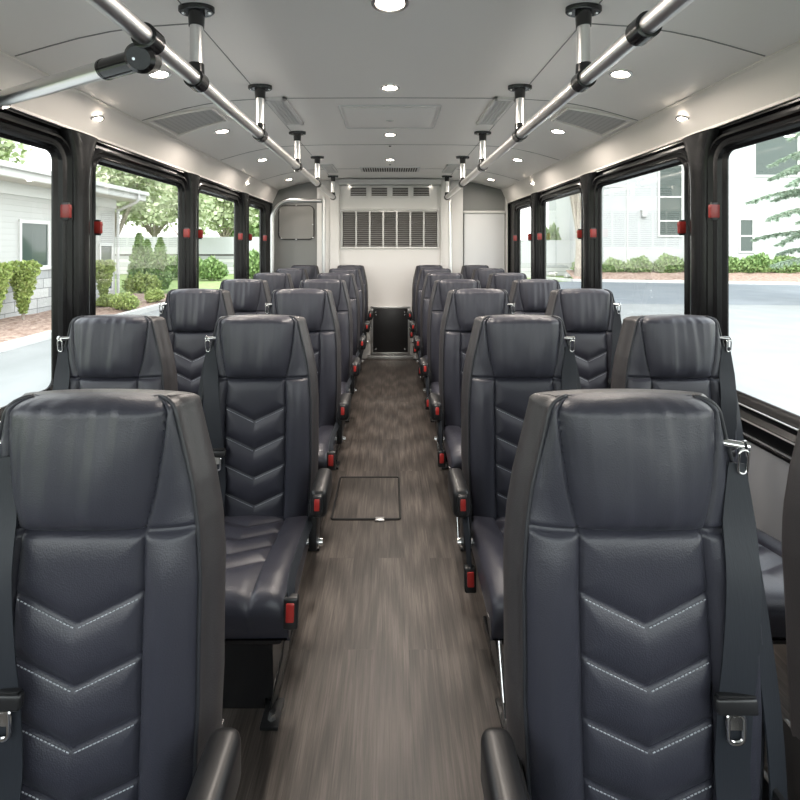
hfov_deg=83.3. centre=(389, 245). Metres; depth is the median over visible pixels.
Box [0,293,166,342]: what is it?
mulch bed
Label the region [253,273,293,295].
passenger seat
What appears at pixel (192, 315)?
passenger seat
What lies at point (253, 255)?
bush
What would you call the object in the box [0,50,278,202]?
wall panel
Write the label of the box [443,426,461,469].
seat cushion
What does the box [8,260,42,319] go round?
topiary shrub
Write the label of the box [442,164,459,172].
ceiling vent
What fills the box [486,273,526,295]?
passenger seat
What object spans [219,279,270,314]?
passenger seat
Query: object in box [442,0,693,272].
grab rail
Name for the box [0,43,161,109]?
bar
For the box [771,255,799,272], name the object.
shrub
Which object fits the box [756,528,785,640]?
seat cushion
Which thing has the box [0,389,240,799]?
passenger seat
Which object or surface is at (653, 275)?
bank
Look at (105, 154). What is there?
window
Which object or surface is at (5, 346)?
kerb
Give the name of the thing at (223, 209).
leafy tree
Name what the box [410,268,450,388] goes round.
passenger seat
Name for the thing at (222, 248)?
wall
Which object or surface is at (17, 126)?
window
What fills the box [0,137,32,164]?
leafy tree
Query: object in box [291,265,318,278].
passenger seat
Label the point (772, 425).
window
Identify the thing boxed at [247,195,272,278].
window
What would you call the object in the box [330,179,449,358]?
wall
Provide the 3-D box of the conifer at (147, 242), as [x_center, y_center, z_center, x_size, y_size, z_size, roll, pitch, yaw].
[-11.581,0.835,21.500,0.959,2.424,0.932,0,0,-6]
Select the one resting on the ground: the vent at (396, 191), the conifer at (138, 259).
the conifer at (138, 259)
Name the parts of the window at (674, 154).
release handle, release handle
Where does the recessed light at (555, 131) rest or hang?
in the ceiling
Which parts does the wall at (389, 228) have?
moulding, grille frame, frame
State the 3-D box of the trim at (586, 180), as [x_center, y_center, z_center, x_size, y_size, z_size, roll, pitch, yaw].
[1.360,0.117,3.115,0.040,1.225,0.224,0,0,0]
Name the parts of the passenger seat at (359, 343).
armrest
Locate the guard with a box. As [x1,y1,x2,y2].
[270,197,325,272]
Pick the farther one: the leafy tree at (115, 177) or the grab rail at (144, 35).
the leafy tree at (115, 177)
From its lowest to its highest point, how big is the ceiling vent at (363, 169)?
0.012 m
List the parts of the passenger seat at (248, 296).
chevron panel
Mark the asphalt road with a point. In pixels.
(623, 292)
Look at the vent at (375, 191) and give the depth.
5.19 m
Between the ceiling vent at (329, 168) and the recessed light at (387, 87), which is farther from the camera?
the ceiling vent at (329, 168)
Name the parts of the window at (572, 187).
release handle, release handle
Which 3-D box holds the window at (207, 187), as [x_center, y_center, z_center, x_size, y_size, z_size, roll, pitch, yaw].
[-1.394,0.125,3.672,0.112,1.250,1.115,0,0,0]
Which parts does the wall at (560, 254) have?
panel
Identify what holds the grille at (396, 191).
attached to the wall at (389, 228)
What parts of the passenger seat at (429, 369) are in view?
armrest, leg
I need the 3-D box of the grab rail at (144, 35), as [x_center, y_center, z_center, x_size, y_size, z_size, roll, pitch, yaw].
[-0.628,-0.640,1.997,0.116,0.270,5.994,0,0,0]
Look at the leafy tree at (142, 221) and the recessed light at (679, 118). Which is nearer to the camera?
the recessed light at (679, 118)
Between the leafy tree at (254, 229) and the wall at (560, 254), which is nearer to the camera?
the wall at (560, 254)
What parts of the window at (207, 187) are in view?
release handle, release handle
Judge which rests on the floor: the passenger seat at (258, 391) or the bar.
the passenger seat at (258, 391)
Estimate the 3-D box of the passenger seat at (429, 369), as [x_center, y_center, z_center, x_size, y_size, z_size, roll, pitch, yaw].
[0.423,0.757,2.682,0.474,1.085,0.601,0,0,0]
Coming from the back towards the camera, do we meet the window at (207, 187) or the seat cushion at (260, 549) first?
the window at (207, 187)
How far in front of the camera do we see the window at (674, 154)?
2.45 m
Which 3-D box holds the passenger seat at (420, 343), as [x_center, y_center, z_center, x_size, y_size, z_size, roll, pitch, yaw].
[0.423,0.757,3.382,0.474,1.085,0.601,0,0,0]
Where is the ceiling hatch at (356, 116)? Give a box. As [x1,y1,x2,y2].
[338,105,441,128]
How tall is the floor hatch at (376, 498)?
0.010 m
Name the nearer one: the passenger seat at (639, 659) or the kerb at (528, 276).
the passenger seat at (639, 659)
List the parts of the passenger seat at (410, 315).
armrest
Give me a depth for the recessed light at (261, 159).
3.77 m
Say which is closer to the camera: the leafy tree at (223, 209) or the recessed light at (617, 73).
the recessed light at (617, 73)
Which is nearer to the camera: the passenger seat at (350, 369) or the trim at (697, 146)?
the trim at (697, 146)
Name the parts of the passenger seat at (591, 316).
chevron panel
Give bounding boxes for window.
[0,108,72,421]
[90,140,189,314]
[197,177,242,287]
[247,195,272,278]
[508,195,532,278]
[537,177,582,287]
[590,140,689,314]
[707,97,799,463]
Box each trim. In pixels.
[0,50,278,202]
[60,127,97,318]
[184,172,199,288]
[239,192,248,278]
[317,180,329,272]
[450,180,462,272]
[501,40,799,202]
[531,192,540,278]
[580,172,595,288]
[682,127,719,315]
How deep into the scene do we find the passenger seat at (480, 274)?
4.28 m
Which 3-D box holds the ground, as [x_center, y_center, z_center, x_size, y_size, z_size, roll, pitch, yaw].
[0.000,2.020,50.000,240.000,0.001,220.000,0,0,0]
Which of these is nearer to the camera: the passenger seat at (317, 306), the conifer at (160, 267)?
the passenger seat at (317, 306)
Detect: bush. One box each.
[96,293,115,306]
[108,291,141,309]
[120,271,162,293]
[144,287,164,302]
[168,254,202,277]
[199,255,228,280]
[233,248,258,278]
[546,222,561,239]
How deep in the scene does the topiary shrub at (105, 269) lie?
14.18 m
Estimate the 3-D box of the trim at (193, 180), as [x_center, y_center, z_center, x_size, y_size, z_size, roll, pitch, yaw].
[-1.360,0.117,3.115,0.040,1.225,0.224,0,0,0]
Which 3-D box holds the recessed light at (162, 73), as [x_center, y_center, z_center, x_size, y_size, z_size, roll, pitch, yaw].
[-0.990,-0.738,1.930,0.092,0.024,0.094,0,0,0]
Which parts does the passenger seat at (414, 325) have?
armrest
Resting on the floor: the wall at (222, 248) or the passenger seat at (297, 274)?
the passenger seat at (297, 274)
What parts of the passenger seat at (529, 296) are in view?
chevron panel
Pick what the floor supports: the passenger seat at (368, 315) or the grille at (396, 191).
the passenger seat at (368, 315)
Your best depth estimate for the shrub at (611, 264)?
26.74 m
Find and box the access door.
[368,306,412,359]
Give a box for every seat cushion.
[225,515,308,640]
[318,426,336,469]
[341,382,349,394]
[430,382,438,394]
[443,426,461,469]
[471,515,503,640]
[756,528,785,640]
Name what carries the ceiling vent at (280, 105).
in the ceiling
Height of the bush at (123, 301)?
0.591 m
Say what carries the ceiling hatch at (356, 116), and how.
attached to the ceiling
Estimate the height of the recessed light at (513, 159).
0.024 m
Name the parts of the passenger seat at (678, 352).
chevron panel, cushion panel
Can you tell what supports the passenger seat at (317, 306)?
on the floor
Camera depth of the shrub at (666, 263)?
26.50 m
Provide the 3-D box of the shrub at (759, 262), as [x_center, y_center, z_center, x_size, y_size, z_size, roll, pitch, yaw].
[21.551,1.055,26.457,2.273,1.480,1.221,0,0,0]
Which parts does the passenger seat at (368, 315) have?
armrest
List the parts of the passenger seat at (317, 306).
chevron panel, armrest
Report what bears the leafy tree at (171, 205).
on the ground
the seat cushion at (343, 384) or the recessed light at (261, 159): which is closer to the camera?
the seat cushion at (343, 384)
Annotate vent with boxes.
[147,107,227,136]
[264,96,303,124]
[320,164,337,172]
[349,186,366,197]
[360,167,419,171]
[370,186,387,197]
[391,186,408,197]
[412,186,429,197]
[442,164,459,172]
[476,96,515,124]
[552,107,632,136]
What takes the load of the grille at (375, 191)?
attached to the wall at (389, 228)
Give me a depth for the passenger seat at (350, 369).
2.87 m
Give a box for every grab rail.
[86,0,337,199]
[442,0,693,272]
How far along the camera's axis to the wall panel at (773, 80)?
1.99 m
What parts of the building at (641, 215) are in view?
pane, pane, pane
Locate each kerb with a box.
[0,302,164,352]
[526,275,571,281]
[572,279,799,284]
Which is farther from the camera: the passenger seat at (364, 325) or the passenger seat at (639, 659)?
the passenger seat at (364, 325)
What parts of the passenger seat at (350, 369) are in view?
leg, armrest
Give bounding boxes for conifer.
[126,232,150,277]
[144,239,153,266]
[149,236,172,289]
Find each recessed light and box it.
[90,115,104,122]
[147,69,170,78]
[215,129,229,133]
[257,158,267,161]
[371,0,408,12]
[380,84,399,91]
[383,133,396,136]
[512,158,522,161]
[550,129,564,133]
[609,69,632,78]
[675,115,689,122]
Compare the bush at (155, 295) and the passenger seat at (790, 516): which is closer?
the passenger seat at (790, 516)
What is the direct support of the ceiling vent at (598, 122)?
in the ceiling
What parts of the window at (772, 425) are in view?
release handle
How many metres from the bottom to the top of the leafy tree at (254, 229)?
8.993 m
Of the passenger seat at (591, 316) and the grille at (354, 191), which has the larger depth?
the grille at (354, 191)
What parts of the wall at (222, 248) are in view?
panel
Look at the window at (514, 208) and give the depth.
4.88 m
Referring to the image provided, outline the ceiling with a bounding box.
[0,0,799,189]
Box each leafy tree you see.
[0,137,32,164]
[96,165,160,236]
[107,175,177,236]
[144,183,218,235]
[199,193,258,236]
[215,209,258,236]
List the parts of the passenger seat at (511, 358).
armrest, pivot knob, leg, cushion panel, chevron panel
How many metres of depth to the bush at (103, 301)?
13.86 m
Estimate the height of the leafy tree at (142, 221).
9.239 m
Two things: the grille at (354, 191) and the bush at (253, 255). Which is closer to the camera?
the grille at (354, 191)
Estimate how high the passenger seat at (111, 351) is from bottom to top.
1.068 m
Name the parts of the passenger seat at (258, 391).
latch plate, pedestal panel, cushion panel, chevron panel, leg, pivot knob, armrest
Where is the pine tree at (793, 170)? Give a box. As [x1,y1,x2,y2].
[744,132,799,268]
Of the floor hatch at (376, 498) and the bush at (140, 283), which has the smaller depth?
the floor hatch at (376, 498)
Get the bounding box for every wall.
[115,237,258,273]
[273,182,504,272]
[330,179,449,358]
[521,240,575,275]
[743,432,791,541]
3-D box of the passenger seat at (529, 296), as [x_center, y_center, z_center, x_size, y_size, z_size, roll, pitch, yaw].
[0.965,0.757,2.719,0.420,1.085,0.528,0,0,0]
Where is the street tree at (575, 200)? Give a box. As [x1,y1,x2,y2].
[569,193,580,276]
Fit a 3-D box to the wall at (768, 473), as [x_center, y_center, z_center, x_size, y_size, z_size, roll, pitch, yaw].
[1.420,1.015,2.085,0.080,0.570,6.370,0,0,0]
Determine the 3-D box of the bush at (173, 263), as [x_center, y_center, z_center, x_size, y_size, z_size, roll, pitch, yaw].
[-12.253,1.120,26.977,2.501,2.018,1.665,0,0,0]
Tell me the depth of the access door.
5.17 m
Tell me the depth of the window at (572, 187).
3.93 m
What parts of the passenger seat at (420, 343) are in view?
armrest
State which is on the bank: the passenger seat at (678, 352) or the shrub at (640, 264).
the shrub at (640, 264)
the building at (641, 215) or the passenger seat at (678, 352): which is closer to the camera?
the passenger seat at (678, 352)
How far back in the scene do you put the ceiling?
1.84 m
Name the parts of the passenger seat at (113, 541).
latch plate, chevron panel, armrest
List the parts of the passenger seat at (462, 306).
armrest, chevron panel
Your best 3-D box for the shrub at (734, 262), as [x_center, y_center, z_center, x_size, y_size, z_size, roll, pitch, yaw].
[20.045,1.113,26.584,2.066,1.345,1.110,0,0,2]
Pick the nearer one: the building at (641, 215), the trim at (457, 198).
the trim at (457, 198)
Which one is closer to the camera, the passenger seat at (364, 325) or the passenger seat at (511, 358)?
the passenger seat at (511, 358)
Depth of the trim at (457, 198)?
5.24 m
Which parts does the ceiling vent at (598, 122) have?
panel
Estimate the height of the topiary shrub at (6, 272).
1.568 m
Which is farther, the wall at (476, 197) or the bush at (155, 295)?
the bush at (155, 295)
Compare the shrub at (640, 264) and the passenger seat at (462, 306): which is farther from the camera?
the shrub at (640, 264)
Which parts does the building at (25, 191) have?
pane, pane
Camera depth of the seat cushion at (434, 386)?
2.70 m
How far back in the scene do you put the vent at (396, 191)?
5.19 m
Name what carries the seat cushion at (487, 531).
on the passenger seat at (511, 358)
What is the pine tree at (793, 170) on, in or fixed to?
on the ground
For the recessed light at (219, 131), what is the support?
in the ceiling
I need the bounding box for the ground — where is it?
[115,274,777,293]
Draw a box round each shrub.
[0,261,15,311]
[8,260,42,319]
[96,259,116,295]
[602,257,627,272]
[624,255,653,272]
[653,253,683,272]
[729,255,744,272]
[740,252,773,272]
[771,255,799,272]
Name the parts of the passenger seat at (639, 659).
armrest, chevron panel, latch plate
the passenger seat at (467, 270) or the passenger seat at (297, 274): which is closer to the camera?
the passenger seat at (297, 274)
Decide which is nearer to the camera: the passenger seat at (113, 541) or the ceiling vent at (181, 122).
the passenger seat at (113, 541)
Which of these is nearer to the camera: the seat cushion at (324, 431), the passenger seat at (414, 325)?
the seat cushion at (324, 431)
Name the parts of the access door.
panel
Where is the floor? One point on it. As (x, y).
(390, 689)
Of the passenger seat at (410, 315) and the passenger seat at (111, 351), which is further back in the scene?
the passenger seat at (410, 315)
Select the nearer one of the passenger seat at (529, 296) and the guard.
the passenger seat at (529, 296)
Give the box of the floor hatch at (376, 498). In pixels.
[330,476,400,520]
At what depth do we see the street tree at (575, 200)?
26.05 m
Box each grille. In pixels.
[351,188,365,195]
[372,188,386,195]
[393,188,407,195]
[413,188,428,195]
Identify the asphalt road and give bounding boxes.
[559,282,799,304]
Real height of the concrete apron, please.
0.001 m
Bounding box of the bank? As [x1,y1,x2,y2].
[566,270,799,281]
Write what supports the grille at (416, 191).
attached to the wall at (389, 228)
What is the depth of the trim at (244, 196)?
4.19 m
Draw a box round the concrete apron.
[0,304,799,415]
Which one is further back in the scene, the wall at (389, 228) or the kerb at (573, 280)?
the kerb at (573, 280)
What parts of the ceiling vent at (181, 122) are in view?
panel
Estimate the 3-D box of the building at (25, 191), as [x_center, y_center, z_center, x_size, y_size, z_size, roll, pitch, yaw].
[-12.945,-0.650,7.700,7.911,5.300,18.400,0,0,0]
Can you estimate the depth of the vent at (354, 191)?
5.19 m
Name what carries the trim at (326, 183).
attached to the wall at (476, 197)
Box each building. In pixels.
[0,160,148,318]
[549,132,799,263]
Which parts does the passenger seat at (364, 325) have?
armrest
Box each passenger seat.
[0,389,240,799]
[53,314,177,390]
[159,288,234,394]
[198,314,331,730]
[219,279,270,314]
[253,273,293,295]
[265,288,350,550]
[275,268,308,288]
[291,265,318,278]
[299,279,360,468]
[317,273,365,421]
[329,268,369,388]
[337,265,372,370]
[407,265,442,357]
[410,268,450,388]
[414,273,462,421]
[419,279,480,468]
[429,288,514,550]
[448,314,580,728]
[461,265,488,278]
[471,268,504,288]
[481,389,787,799]
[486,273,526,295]
[509,279,560,314]
[545,288,621,388]
[611,314,785,643]
[782,425,799,799]
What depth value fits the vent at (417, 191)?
5.19 m
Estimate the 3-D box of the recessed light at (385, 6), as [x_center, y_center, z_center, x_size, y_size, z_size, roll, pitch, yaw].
[0.000,-0.775,1.435,0.124,0.007,0.124,0,0,0]
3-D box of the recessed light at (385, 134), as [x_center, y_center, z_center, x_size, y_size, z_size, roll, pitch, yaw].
[0.000,-0.775,3.140,0.094,0.007,0.094,0,0,0]
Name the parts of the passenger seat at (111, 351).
chevron panel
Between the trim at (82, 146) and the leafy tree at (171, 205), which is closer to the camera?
the trim at (82, 146)
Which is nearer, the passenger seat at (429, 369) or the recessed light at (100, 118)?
the recessed light at (100, 118)
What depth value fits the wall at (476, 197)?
5.27 m
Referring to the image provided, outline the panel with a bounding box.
[463,198,507,272]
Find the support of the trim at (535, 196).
attached to the wall at (768, 473)
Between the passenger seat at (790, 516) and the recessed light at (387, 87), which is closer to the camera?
the passenger seat at (790, 516)
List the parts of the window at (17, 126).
release handle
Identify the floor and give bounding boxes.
[222,359,789,799]
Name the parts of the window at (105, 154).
release handle, release handle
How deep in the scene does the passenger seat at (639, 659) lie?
0.68 m
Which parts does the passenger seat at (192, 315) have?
chevron panel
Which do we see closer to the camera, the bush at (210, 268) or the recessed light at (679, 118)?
the recessed light at (679, 118)
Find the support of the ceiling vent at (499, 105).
in the ceiling

